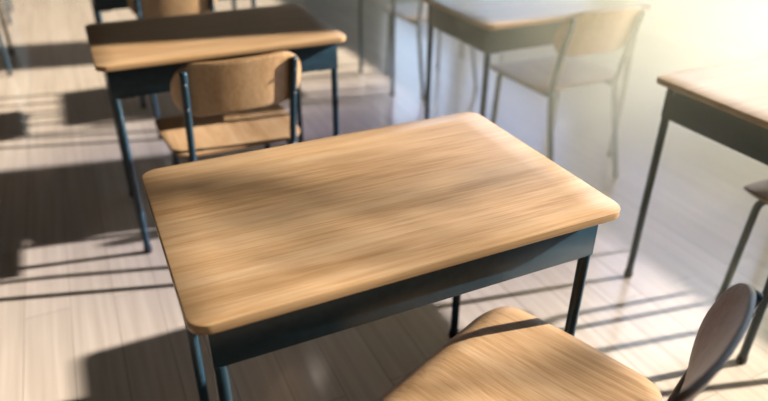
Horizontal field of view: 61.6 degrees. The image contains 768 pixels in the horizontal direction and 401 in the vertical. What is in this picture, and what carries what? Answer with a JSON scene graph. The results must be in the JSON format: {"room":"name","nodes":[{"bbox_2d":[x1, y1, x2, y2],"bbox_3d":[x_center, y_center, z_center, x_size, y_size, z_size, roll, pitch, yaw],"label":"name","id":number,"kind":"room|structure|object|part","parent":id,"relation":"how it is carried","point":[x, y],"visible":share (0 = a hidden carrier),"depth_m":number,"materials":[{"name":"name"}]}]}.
{"room":"classroom","nodes":[
{"label":"classroom","id":0,"kind":"room"},
{"bbox_2d":[0,0,767,400],"bbox_3d":[-1.889,-0.166,3.219,9.730,0.120,12.000,-13,32,-22],"label":"floor","id":1,"kind":"structure","parent":0,"point":[86,314],"depth_m":2.66,"materials":[{"name":"laminate"}]},
{"bbox_2d":[0,6,14,75],"bbox_3d":[-2.907,-1.174,4.089,0.871,0.750,0.582,-13,32,-22],"label":"school desk","id":2,"kind":"object","parent":1,"relation":"on","point":[9,72],"visible":1,"depth_m":4.45,"materials":[{"name":"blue metal"}]},
{"bbox_3d":[-2.449,-1.101,4.072,0.025,0.605,0.025,-13,32,-22],"label":"leg","id":3,"kind":"part","parent":2,"relation":"part of","materials":[{"name":"blue metal"}]},
{"bbox_3d":[-2.654,-1.319,4.449,0.025,0.605,0.025,-13,32,-22],"label":"leg","id":4,"kind":"part","parent":2,"relation":"part of","materials":[{"name":"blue metal"}]},
{"bbox_2d":[2,0,13,23],"bbox_3d":[-3.550,-1.814,5.195,0.871,0.750,0.582,-13,32,-22],"label":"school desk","id":5,"kind":"object","parent":1,"relation":"on","point":[3,1],"visible":1,"depth_m":5.30,"materials":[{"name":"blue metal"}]},
{"bbox_3d":[-3.093,-1.741,5.178,0.025,0.605,0.025,-13,32,-22],"label":"leg","id":6,"kind":"part","parent":5,"relation":"part of","materials":[{"name":"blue metal"}]},
{"bbox_2d":[127,0,216,139],"bbox_3d":[-1.119,-0.824,3.457,0.484,0.791,0.555,-14,33,-23],"label":"chair","id":7,"kind":"object","parent":1,"relation":"on","point":[141,9],"visible":0.16,"depth_m":3.16,"materials":[{"name":"brown wood"}]},
{"bbox_3d":[-1.303,-0.659,3.506,0.030,0.414,0.383,-15,33,-25],"label":"leg","id":8,"kind":"part","parent":7,"relation":"part of","materials":[{"name":"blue metal"}]},
{"bbox_3d":[-1.183,-0.684,3.222,0.031,0.757,0.119,-14,33,-23],"label":"leg","id":9,"kind":"part","parent":7,"relation":"part of","materials":[{"name":"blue metal"}]},
{"bbox_3d":[-1.021,-0.990,3.145,0.433,0.191,0.087,-14,33,-23],"label":"backrest","id":10,"kind":"part","parent":7,"relation":"part of","materials":[{"name":"brown wood"}]},
{"bbox_3d":[-0.859,-0.765,3.366,0.031,0.757,0.119,-14,33,-23],"label":"leg","id":11,"kind":"part","parent":7,"relation":"part of","materials":[{"name":"blue metal"}]},
{"bbox_2d":[91,0,255,22],"bbox_3d":[-1.170,-0.917,3.660,0.871,0.750,0.582,-13,32,-22],"label":"school desk","id":12,"kind":"object","parent":1,"relation":"on","point":[98,6],"visible":0.33,"depth_m":3.21,"materials":[{"name":"blue metal"}]},
{"bbox_3d":[-1.628,-0.900,3.730,0.025,0.605,0.025,-13,32,-22],"label":"leg","id":13,"kind":"part","parent":12,"relation":"part of","materials":[{"name":"blue metal"}]},
{"bbox_3d":[-1.423,-0.681,3.352,0.025,0.605,0.025,-13,32,-22],"label":"leg","id":14,"kind":"part","parent":12,"relation":"part of","materials":[{"name":"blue metal"}]},
{"bbox_3d":[-0.917,-1.063,4.021,0.025,0.605,0.025,-13,32,-22],"label":"leg","id":15,"kind":"part","parent":12,"relation":"part of","materials":[{"name":"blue metal"}]},
{"bbox_3d":[-0.713,-0.844,3.643,0.025,0.605,0.025,-13,32,-22],"label":"leg","id":16,"kind":"part","parent":12,"relation":"part of","materials":[{"name":"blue metal"}]},
{"bbox_2d":[85,4,345,253],"bbox_3d":[-0.649,-0.319,2.624,0.871,0.750,0.582,-13,32,-22],"label":"school desk","id":17,"kind":"object","parent":1,"relation":"on","point":[136,57],"visible":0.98,"depth_m":2.35,"materials":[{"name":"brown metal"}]},
{"bbox_3d":[-1.107,-0.301,2.693,0.025,0.605,0.025,-13,32,-22],"label":"leg","id":18,"kind":"part","parent":17,"relation":"part of","materials":[{"name":"blue metal"}]},
{"bbox_3d":[-0.902,-0.082,2.316,0.025,0.605,0.025,-13,32,-22],"label":"leg","id":19,"kind":"part","parent":17,"relation":"part of","materials":[{"name":"blue metal"}]},
{"bbox_3d":[-0.397,-0.464,2.984,0.025,0.605,0.025,-13,32,-22],"label":"leg","id":20,"kind":"part","parent":17,"relation":"part of","materials":[{"name":"blue metal"}]},
{"bbox_3d":[-0.192,-0.245,2.606,0.025,0.605,0.025,-13,32,-22],"label":"leg","id":21,"kind":"part","parent":17,"relation":"part of","materials":[{"name":"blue metal"}]},
{"bbox_2d":[155,51,300,164],"bbox_3d":[-0.560,-0.212,2.398,0.484,0.791,0.555,-14,33,-23],"label":"chair","id":22,"kind":"object","parent":1,"relation":"on","point":[231,104],"visible":0.93,"depth_m":2.14,"materials":[{"name":"brown wood"}]},
{"bbox_3d":[-0.745,-0.047,2.448,0.030,0.414,0.383,-15,33,-25],"label":"leg","id":23,"kind":"part","parent":22,"relation":"part of","materials":[{"name":"blue metal"}]},
{"bbox_3d":[-0.626,-0.072,2.163,0.031,0.757,0.119,-14,33,-23],"label":"leg","id":24,"kind":"part","parent":22,"relation":"part of","materials":[{"name":"blue metal"}]},
{"bbox_3d":[-0.588,-0.274,2.427,0.484,0.034,0.430,-14,33,-23],"label":"seat","id":25,"kind":"part","parent":22,"relation":"part of","materials":[{"name":"brown wood"}]},
{"bbox_3d":[-0.464,-0.377,2.085,0.433,0.191,0.087,-14,33,-23],"label":"backrest","id":26,"kind":"part","parent":22,"relation":"part of","materials":[{"name":"brown wood"}]},
{"bbox_3d":[-0.420,-0.127,2.591,0.030,0.414,0.383,-13,32,-21],"label":"leg","id":27,"kind":"part","parent":22,"relation":"part of","materials":[{"name":"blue metal"}]},
{"bbox_3d":[-0.301,-0.152,2.305,0.031,0.757,0.119,-14,33,-23],"label":"leg","id":28,"kind":"part","parent":22,"relation":"part of","materials":[{"name":"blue metal"}]},
{"bbox_2d":[142,112,619,400],"bbox_3d":[-0.027,0.301,1.552,0.871,0.750,0.582,-13,32,-22],"label":"school desk","id":29,"kind":"object","parent":1,"relation":"on","point":[268,250],"visible":0.99,"depth_m":1.27,"materials":[{"name":"brown wood"}]},
{"bbox_3d":[-0.485,0.319,1.621,0.025,0.605,0.025,-13,32,-22],"label":"leg","id":30,"kind":"part","parent":29,"relation":"part of","materials":[{"name":"blue metal"}]},
{"bbox_3d":[-0.281,0.538,1.244,0.025,0.605,0.025,-13,32,-22],"label":"leg","id":31,"kind":"part","parent":29,"relation":"part of","materials":[{"name":"blue metal"}]},
{"bbox_3d":[0.225,0.156,1.912,0.025,0.605,0.025,-13,32,-22],"label":"leg","id":32,"kind":"part","parent":29,"relation":"part of","materials":[{"name":"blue metal"}]},
{"bbox_3d":[0.430,0.374,1.535,0.025,0.605,0.025,-13,32,-22],"label":"leg","id":33,"kind":"part","parent":29,"relation":"part of","materials":[{"name":"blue metal"}]},
{"bbox_2d":[382,0,477,99],"bbox_3d":[0.294,-1.115,3.978,0.484,0.791,0.555,-13,32,-22],"label":"chair","id":34,"kind":"object","parent":1,"relation":"on","point":[413,13],"visible":0.48,"depth_m":3.96,"materials":[{"name":"brown wood"}]},
{"bbox_3d":[0.108,-0.953,4.033,0.030,0.414,0.383,-14,33,-24],"label":"leg","id":35,"kind":"part","parent":34,"relation":"part of","materials":[{"name":"blue metal"}]},
{"bbox_3d":[0.268,-1.177,4.007,0.484,0.034,0.430,-13,32,-22],"label":"seat","id":36,"kind":"part","parent":34,"relation":"part of","materials":[{"name":"brown wood"}]},
{"bbox_3d":[0.221,-0.976,3.744,0.031,0.757,0.119,-13,32,-22],"label":"leg","id":37,"kind":"part","parent":34,"relation":"part of","materials":[{"name":"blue metal"}]},
{"bbox_3d":[0.438,-1.029,4.167,0.030,0.414,0.383,-12,32,-20],"label":"leg","id":38,"kind":"part","parent":34,"relation":"part of","materials":[{"name":"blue metal"}]},
{"bbox_3d":[0.550,-1.052,3.879,0.031,0.757,0.119,-13,32,-22],"label":"leg","id":39,"kind":"part","parent":34,"relation":"part of","materials":[{"name":"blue metal"}]},
{"bbox_2d":[358,0,503,95],"bbox_3d":[0.305,-1.163,4.101,0.871,0.750,0.582,-13,32,-22],"label":"school desk","id":40,"kind":"object","parent":1,"relation":"on","point":[393,2],"visible":0.73,"depth_m":3.94,"materials":[{"name":"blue metal"}]},
{"bbox_3d":[-0.152,-1.145,4.171,0.025,0.605,0.025,-13,32,-22],"label":"leg","id":41,"kind":"part","parent":40,"relation":"part of","materials":[{"name":"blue metal"}]},
{"bbox_3d":[0.052,-0.926,3.793,0.025,0.605,0.025,-13,32,-22],"label":"leg","id":42,"kind":"part","parent":40,"relation":"part of","materials":[{"name":"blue metal"}]},
{"bbox_3d":[0.558,-1.308,4.462,0.025,0.605,0.025,-13,32,-22],"label":"leg","id":43,"kind":"part","parent":40,"relation":"part of","materials":[{"name":"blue metal"}]},
{"bbox_3d":[0.763,-1.089,4.084,0.025,0.605,0.025,-13,32,-22],"label":"leg","id":44,"kind":"part","parent":40,"relation":"part of","materials":[{"name":"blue metal"}]},
{"bbox_2d":[421,0,651,156],"bbox_3d":[0.674,-0.576,3.084,0.871,0.750,0.582,-13,32,-22],"label":"school desk","id":45,"kind":"object","parent":1,"relation":"on","point":[490,27],"visible":0.75,"depth_m":2.73,"materials":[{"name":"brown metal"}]},
{"bbox_3d":[0.216,-0.558,3.154,0.025,0.605,0.025,-13,32,-22],"label":"leg","id":46,"kind":"part","parent":45,"relation":"part of","materials":[{"name":"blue metal"}]},
{"bbox_3d":[0.421,-0.339,2.776,0.025,0.605,0.025,-13,32,-22],"label":"leg","id":47,"kind":"part","parent":45,"relation":"part of","materials":[{"name":"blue metal"}]},
{"bbox_3d":[1.132,-0.502,3.067,0.025,0.605,0.025,-13,32,-22],"label":"leg","id":48,"kind":"part","parent":45,"relation":"part of","materials":[{"name":"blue metal"}]},
{"bbox_2d":[490,5,644,177],"bbox_3d":[0.807,-0.533,2.971,0.484,0.791,0.555,-13,32,-22],"label":"chair","id":49,"kind":"object","parent":1,"relation":"on","point":[582,33],"visible":1,"depth_m":2.80,"materials":[{"name":"brown wood"}]},
{"bbox_3d":[0.621,-0.371,3.026,0.030,0.414,0.383,-14,33,-24],"label":"leg","id":50,"kind":"part","parent":49,"relation":"part of","materials":[{"name":"blue metal"}]},
{"bbox_3d":[0.780,-0.596,3.001,0.484,0.034,0.430,-13,32,-22],"label":"seat","id":51,"kind":"part","parent":49,"relation":"part of","materials":[{"name":"brown wood"}]},
{"bbox_3d":[0.733,-0.395,2.738,0.031,0.757,0.119,-13,32,-22],"label":"leg","id":52,"kind":"part","parent":49,"relation":"part of","materials":[{"name":"blue metal"}]},
{"bbox_3d":[0.950,-0.447,3.161,0.030,0.414,0.383,-12,32,-20],"label":"leg","id":53,"kind":"part","parent":49,"relation":"part of","materials":[{"name":"metal"}]},
{"bbox_3d":[0.898,-0.698,2.657,0.433,0.191,0.087,-13,32,-22],"label":"backrest","id":54,"kind":"part","parent":49,"relation":"part of","materials":[{"name":"brown wood"}]},
{"bbox_3d":[1.063,-0.470,2.873,0.031,0.757,0.119,-13,32,-22],"label":"leg","id":55,"kind":"part","parent":49,"relation":"part of","materials":[{"name":"blue metal"}]},
{"bbox_2d":[377,283,763,400],"bbox_3d":[0.304,0.457,1.245,0.555,0.791,0.484,25,38,36],"label":"chair","id":56,"kind":"object","parent":1,"relation":"on","point":[506,353],"visible":1,"depth_m":1.30,"materials":[{"name":"brown wood"}]},
{"bbox_3d":[0.259,0.401,1.261,0.430,0.034,0.484,25,38,36],"label":"seat","id":57,"kind":"part","parent":56,"relation":"part of","materials":[{"name":"brown wood"}]},
{"bbox_3d":[0.462,0.268,0.973,0.087,0.191,0.433,25,38,36],"label":"backrest","id":58,"kind":"part","parent":56,"relation":"part of","materials":[{"name":"brown wood"}]},
{"bbox_3d":[0.586,0.467,1.239,0.119,0.757,0.031,25,38,36],"label":"leg","id":59,"kind":"part","parent":56,"relation":"part of","materials":[{"name":"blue metal"}]},
{"bbox_2d":[624,55,767,363],"bbox_3d":[1.352,-0.022,2.128,0.871,0.750,0.582,-13,32,-22],"label":"school desk","id":60,"kind":"object","parent":1,"relation":"on","point":[726,104],"visible":1,"depth_m":1.93,"materials":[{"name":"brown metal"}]},
{"bbox_3d":[0.894,-0.004,2.197,0.025,0.605,0.025,-13,32,-22],"label":"leg","id":61,"kind":"part","parent":60,"relation":"part of","materials":[{"name":"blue metal"}]},
{"bbox_3d":[1.099,0.214,1.820,0.025,0.605,0.025,-13,32,-22],"label":"leg","id":62,"kind":"part","parent":60,"relation":"part of","materials":[{"name":"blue metal"}]},
{"bbox_2d":[716,179,767,299],"bbox_3d":[1.437,0.068,1.932,0.484,0.791,0.555,-13,32,-22],"label":"chair","id":63,"kind":"object","parent":1,"relation":"on","point":[759,190],"visible":0.86,"depth_m":2.07,"materials":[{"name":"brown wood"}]},
{"bbox_3d":[1.410,0.006,1.961,0.484,0.034,0.430,-13,32,-22],"label":"seat","id":64,"kind":"part","parent":63,"relation":"part of","materials":[{"name":"brown wood"}]},
{"bbox_2d":[640,0,767,55],"bbox_3d":[2.425,-2.723,4.078,0.220,3.500,11.600,-13,32,-22],"label":"wall","id":65,"kind":"structure","parent":0,"point":[741,24],"depth_m":4.62,"materials":[{"name":"paint"}]},
{"bbox_2d":[639,18,760,60],"bbox_3d":[2.310,-1.221,4.885,0.015,0.090,11.600,-13,32,-22],"label":"baseboard","id":66,"kind":"structure","parent":65,"relation":"attached to","point":[714,47],"depth_m":4.82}
]}

